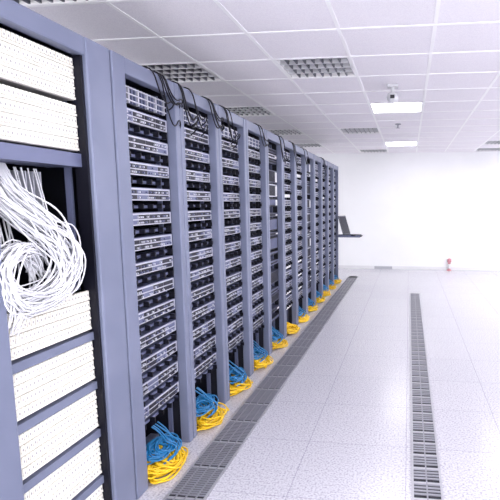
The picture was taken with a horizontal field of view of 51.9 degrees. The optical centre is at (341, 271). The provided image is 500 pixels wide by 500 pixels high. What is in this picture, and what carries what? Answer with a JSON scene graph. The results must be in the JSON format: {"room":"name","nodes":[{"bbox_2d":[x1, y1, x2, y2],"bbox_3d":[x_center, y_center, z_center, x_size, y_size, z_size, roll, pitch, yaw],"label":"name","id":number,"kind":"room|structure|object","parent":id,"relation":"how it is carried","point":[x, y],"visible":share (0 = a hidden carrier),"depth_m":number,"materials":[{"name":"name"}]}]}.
{"room":"server room","nodes":[
{"label":"server room","id":0,"kind":"room"},
{"bbox_2d":[25,0,499,153],"bbox_3d":[0.740,-1.834,4.606,8.600,0.204,12.742,1,8,7],"label":"ceiling","id":1,"kind":"structure","parent":0,"point":[443,56],"depth_m":3.65,"materials":[{"name":"tile"}]},
{"bbox_2d":[13,0,100,5],"bbox_3d":[-1.626,-1.489,2.467,0.576,0.102,0.576,1,8,7],"label":"ceiling light panel","id":2,"kind":"object","parent":1,"relation":"in","point":[23,2],"depth_m":2.74,"materials":[{"name":"silver metal"}]},
{"bbox_2d":[141,63,222,81],"bbox_3d":[-1.389,-1.733,4.234,0.576,0.102,0.576,1,8,7],"label":"ceiling light panel","id":3,"kind":"object","parent":1,"relation":"in","point":[192,72],"depth_m":4.24,"materials":[{"name":"silver metal"}]},
{"bbox_2d":[226,107,273,115],"bbox_3d":[-1.152,-1.977,6.002,0.576,0.102,0.576,1,8,7],"label":"ceiling light panel","id":4,"kind":"object","parent":1,"relation":"in","point":[240,111],"depth_m":6.01,"materials":[{"name":"silver metal"}]},
{"bbox_2d":[268,130,304,134],"bbox_3d":[-0.915,-2.221,7.769,0.576,0.102,0.576,1,8,7],"label":"ceiling light panel","id":5,"kind":"object","parent":1,"relation":"in","point":[279,132],"depth_m":7.80,"materials":[{"name":"silver metal"}]},
{"bbox_2d":[295,144,322,146],"bbox_3d":[-0.678,-2.465,9.537,0.576,0.102,0.576,1,8,7],"label":"ceiling light panel","id":6,"kind":"object","parent":1,"relation":"in","point":[300,145],"depth_m":9.56,"materials":[{"name":"silver metal"}]},
{"bbox_2d":[274,57,355,77],"bbox_3d":[-0.199,-1.712,4.078,0.576,0.102,0.576,1,8,7],"label":"ceiling light panel","id":7,"kind":"object","parent":1,"relation":"in","point":[323,67],"depth_m":4.09,"materials":[{"name":"silver metal"}]},
{"bbox_2d":[340,128,379,133],"bbox_3d":[0.274,-2.199,7.613,0.576,0.102,0.576,1,8,7],"label":"ceiling light panel","id":8,"kind":"object","parent":1,"relation":"in","point":[351,130],"depth_m":7.64,"materials":[{"name":"silver metal"}]},
{"bbox_2d":[359,150,387,152],"bbox_3d":[0.669,-2.606,10.559,0.576,0.102,0.576,1,8,7],"label":"ceiling light panel","id":9,"kind":"object","parent":1,"relation":"in","point":[362,151],"depth_m":10.66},
{"bbox_2d":[387,84,397,103],"bbox_3d":[0.472,-1.657,4.662,0.110,0.165,0.120,1,8,7],"label":"security camera","id":10,"kind":"object","parent":1,"relation":"attached to","point":[392,97],"depth_m":4.64,"materials":[{"name":"white plastic"}]},
{"bbox_2d":[370,103,422,112],"bbox_3d":[0.632,-1.945,5.767,0.576,0.102,0.576,1,8,7],"label":"ceiling light panel","id":11,"kind":"object","parent":1,"relation":"in","point":[388,107],"depth_m":5.78,"materials":[{"name":"white plastic"}]},
{"bbox_2d":[386,142,416,145],"bbox_3d":[1.106,-2.432,9.302,0.576,0.102,0.576,1,8,7],"label":"ceiling light panel","id":12,"kind":"object","parent":1,"relation":"in","point":[390,143],"depth_m":9.38,"materials":[{"name":"white plastic"}]},
{"bbox_2d":[475,148,499,150],"bbox_3d":[3.048,-2.563,10.246,0.576,0.102,0.576,1,8,7],"label":"ceiling light panel","id":13,"kind":"object","parent":1,"relation":"in","point":[479,149],"depth_m":10.27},
{"bbox_2d":[483,141,499,144],"bbox_3d":[2.890,-2.400,9.068,0.576,0.102,0.576,1,8,7],"label":"ceiling light panel","id":14,"kind":"object","parent":1,"relation":"in","point":[488,142],"depth_m":9.09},
{"bbox_2d":[136,268,499,499],"bbox_3d":[0.740,0.854,4.978,8.600,0.100,12.740,1,8,7],"label":"floor","id":15,"kind":"structure","parent":0,"point":[339,427],"depth_m":3.70,"materials":[{"name":"tile"}]},
{"bbox_2d":[0,0,135,499],"bbox_3d":[-1.509,0.141,1.987,0.936,2.170,0.854,1,8,7],"label":"tall cabinet","id":16,"kind":"object","parent":15,"relation":"on","point":[66,427],"visible":1,"depth_m":1.99,"materials":[{"name":"metal"}]},
{"bbox_2d":[109,50,192,498],"bbox_3d":[-1.407,0.012,2.773,0.928,2.170,0.726,1,8,7],"label":"rack","id":17,"kind":"object","parent":15,"relation":"on","point":[146,105],"visible":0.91,"depth_m":2.72,"materials":[{"name":"metal"}]},
{"bbox_2d":[146,421,187,483],"bbox_3d":[-0.995,0.999,2.807,0.233,0.201,0.418,1,8,7],"label":"cable bundle","id":18,"kind":"object","parent":15,"relation":"on","point":[161,461],"visible":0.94,"depth_m":2.79,"materials":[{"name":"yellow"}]},
{"bbox_2d":[172,81,226,437],"bbox_3d":[-1.322,-0.076,3.411,0.928,2.170,0.744,1,8,7],"label":"rack","id":19,"kind":"object","parent":15,"relation":"on","point":[198,116],"visible":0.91,"depth_m":3.40,"materials":[{"name":"metal"}]},
{"bbox_2d":[195,387,228,430],"bbox_3d":[-0.916,0.915,3.412,0.229,0.201,0.451,1,8,5],"label":"cable bundle","id":20,"kind":"object","parent":15,"relation":"on","point":[205,414],"visible":0.86,"depth_m":3.40,"materials":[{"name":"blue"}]},
{"bbox_2d":[218,105,251,400],"bbox_3d":[-1.250,-0.150,3.950,0.927,2.170,0.594,1,8,7],"label":"rack","id":21,"kind":"object","parent":15,"relation":"on","point":[232,140],"visible":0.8,"depth_m":4.02,"materials":[{"name":"metal"}]},
{"bbox_2d":[229,360,252,395],"bbox_3d":[-0.836,0.835,3.992,0.245,0.200,0.406,1,8,10],"label":"cable bundle","id":22,"kind":"object","parent":15,"relation":"on","point":[237,383],"visible":0.8,"depth_m":3.99,"materials":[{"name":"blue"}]},
{"bbox_2d":[245,119,270,373],"bbox_3d":[-1.166,-0.236,4.573,0.927,2.170,0.662,1,8,7],"label":"rack","id":23,"kind":"object","parent":15,"relation":"on","point":[256,141],"visible":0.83,"depth_m":4.62,"materials":[{"name":"metal"}]},
{"bbox_2d":[163,276,357,499],"bbox_3d":[-0.398,0.736,5.439,0.210,0.006,9.578,1,8,7],"label":"floor vent grille","id":24,"kind":"object","parent":15,"relation":"in","point":[202,476],"visible":1,"depth_m":3.44,"materials":[{"name":"black metal"}]},
{"bbox_2d":[253,340,273,369],"bbox_3d":[-0.756,0.754,4.580,0.243,0.200,0.419,1,8,7],"label":"cable bundle","id":25,"kind":"object","parent":15,"relation":"on","point":[259,360],"visible":0.77,"depth_m":4.59,"materials":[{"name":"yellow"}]},
{"bbox_2d":[266,130,288,352],"bbox_3d":[-1.076,-0.329,5.249,0.927,2.170,0.839,1,8,7],"label":"rack","id":26,"kind":"object","parent":15,"relation":"on","point":[275,156],"visible":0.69,"depth_m":5.23,"materials":[{"name":"metal"}]},
{"bbox_2d":[272,326,287,349],"bbox_3d":[-0.678,0.670,5.188,0.237,0.200,0.424,0,8,2],"label":"cable bundle","id":27,"kind":"object","parent":15,"relation":"on","point":[278,341],"visible":0.68,"depth_m":5.18,"materials":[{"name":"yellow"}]},
{"bbox_2d":[282,139,298,336],"bbox_3d":[-1.002,-0.406,5.801,0.927,2.170,0.764,1,8,7],"label":"rack","id":28,"kind":"object","parent":15,"relation":"on","point":[289,167],"visible":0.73,"depth_m":5.83,"materials":[{"name":"metal"}]},
{"bbox_2d":[287,322,299,333],"bbox_3d":[-0.600,0.640,5.764,0.223,0.102,0.414,1,8,7],"label":"cable bundle","id":29,"kind":"object","parent":15,"relation":"on","point":[291,328],"visible":0.72,"depth_m":5.72,"materials":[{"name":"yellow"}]},
{"bbox_2d":[295,145,310,323],"bbox_3d":[-0.916,-0.494,6.441,0.927,2.170,0.866,1,8,7],"label":"rack","id":30,"kind":"object","parent":15,"relation":"on","point":[301,227],"visible":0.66,"depth_m":6.42,"materials":[{"name":"metal"}]},
{"bbox_2d":[298,305,309,322],"bbox_3d":[-0.528,0.509,6.351,0.222,0.201,0.407,0,8,2],"label":"cable bundle","id":31,"kind":"object","parent":15,"relation":"on","point":[302,316],"visible":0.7,"depth_m":6.32,"materials":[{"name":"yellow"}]},
{"bbox_2d":[306,151,315,313],"bbox_3d":[-0.868,-0.547,6.899,0.900,2.150,0.594,1,8,7],"label":"rack","id":32,"kind":"object","parent":15,"relation":"on","point":[310,167],"visible":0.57,"depth_m":7.02,"materials":[{"name":"metal"}]},
{"bbox_2d":[308,298,317,311],"bbox_3d":[-0.446,0.426,6.952,0.223,0.201,0.436,1,8,7],"label":"cable bundle","id":33,"kind":"object","parent":15,"relation":"on","point":[312,306],"visible":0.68,"depth_m":6.93,"materials":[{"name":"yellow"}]},
{"bbox_2d":[314,154,322,296],"bbox_3d":[-0.789,-0.629,7.489,0.900,2.150,0.594,1,8,7],"label":"rack","id":34,"kind":"object","parent":15,"relation":"on","point":[318,161],"visible":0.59,"depth_m":7.61,"materials":[{"name":"metal"}]},
{"bbox_2d":[316,290,324,302],"bbox_3d":[-0.366,0.348,7.518,0.223,0.201,0.420,0,8,2],"label":"cable bundle","id":35,"kind":"object","parent":15,"relation":"on","point":[319,298],"visible":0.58,"depth_m":7.50,"materials":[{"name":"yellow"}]},
{"bbox_2d":[320,157,328,288],"bbox_3d":[-0.697,-0.719,8.075,0.927,2.170,0.594,1,8,7],"label":"rack","id":36,"kind":"object","parent":15,"relation":"on","point":[325,260],"visible":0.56,"depth_m":8.20,"materials":[{"name":"metal"}]},
{"bbox_2d":[323,284,330,295],"bbox_3d":[-0.289,0.267,8.112,0.222,0.201,0.396,1,8,5],"label":"cable bundle","id":37,"kind":"object","parent":15,"relation":"on","point":[326,292],"visible":0.54,"depth_m":8.07,"materials":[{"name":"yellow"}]},
{"bbox_2d":[328,162,333,282],"bbox_3d":[-0.631,-0.791,8.667,0.900,2.150,0.594,1,8,7],"label":"rack","id":38,"kind":"object","parent":15,"relation":"on","point":[330,165],"visible":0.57,"depth_m":8.80,"materials":[{"name":"metal"}]},
{"bbox_2d":[329,279,336,288],"bbox_3d":[-0.208,0.184,8.712,0.228,0.201,0.421,0,8,-2],"label":"cable bundle","id":39,"kind":"object","parent":15,"relation":"on","point":[331,284],"visible":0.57,"depth_m":8.65,"materials":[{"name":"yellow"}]},
{"bbox_2d":[334,165,337,276],"bbox_3d":[-0.553,-0.873,9.256,0.900,2.150,0.594,1,8,7],"label":"rack","id":40,"kind":"object","parent":15,"relation":"on","point":[335,166],"visible":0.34,"depth_m":9.41,"materials":[{"name":"metal"}]},
{"bbox_2d":[336,216,362,237],"bbox_3d":[0.144,-0.848,9.294,0.460,0.390,0.363,1,8,7],"label":"laptop","id":41,"kind":"object","parent":40,"relation":"attached to","point":[342,219],"visible":1,"depth_m":9.28,"materials":[{"name":"black plastic"}]},
{"bbox_2d":[336,234,362,237],"bbox_3d":[0.143,-0.673,9.308,0.460,0.040,0.284,1,8,7],"label":"tray","id":42,"kind":"object","parent":40,"relation":"attached to","point":[339,235],"depth_m":9.18,"materials":[{"name":"black plastic"}]},
{"bbox_2d":[334,275,341,283],"bbox_3d":[-0.126,0.104,9.286,0.239,0.200,0.432,1,8,7],"label":"cable bundle","id":43,"kind":"object","parent":15,"relation":"on","point":[336,279],"visible":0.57,"depth_m":9.25,"materials":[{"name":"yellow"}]},
{"bbox_2d":[410,293,443,499],"bbox_3d":[0.684,0.879,4.402,0.160,0.006,7.788,1,8,7],"label":"floor vent grille","id":44,"kind":"object","parent":15,"relation":"in","point":[426,480],"visible":1,"depth_m":3.39,"materials":[{"name":"black metal"}]},
{"bbox_2d":[447,258,450,270],"bbox_3d":[2.355,-0.165,10.986,0.100,0.275,0.100,1,8,7],"label":"bollard","id":45,"kind":"object","parent":15,"relation":"on","point":[448,259],"visible":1,"depth_m":10.96,"materials":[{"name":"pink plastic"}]},
{"bbox_2d":[315,151,499,267],"bbox_3d":[1.585,-1.435,11.086,8.800,2.965,0.100,1,8,7],"label":"wall","id":46,"kind":"structure","parent":0,"point":[428,209],"depth_m":11.03,"materials":[{"name":"paint"}]},
{"bbox_2d":[374,266,391,268],"bbox_3d":[0.932,-0.099,11.291,0.400,0.060,0.008,1,8,7],"label":"outlet strip","id":47,"kind":"object","parent":46,"relation":"attached to","point":[375,267],"visible":1,"depth_m":11.29,"materials":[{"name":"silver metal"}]},
{"bbox_2d":[338,265,499,270],"bbox_3d":[1.577,-0.093,11.216,8.600,0.070,0.012,1,8,7],"label":"baseboard","id":48,"kind":"structure","parent":46,"relation":"attached to","point":[339,266],"depth_m":11.17,"materials":[{"name":"white plastic"}]}
]}

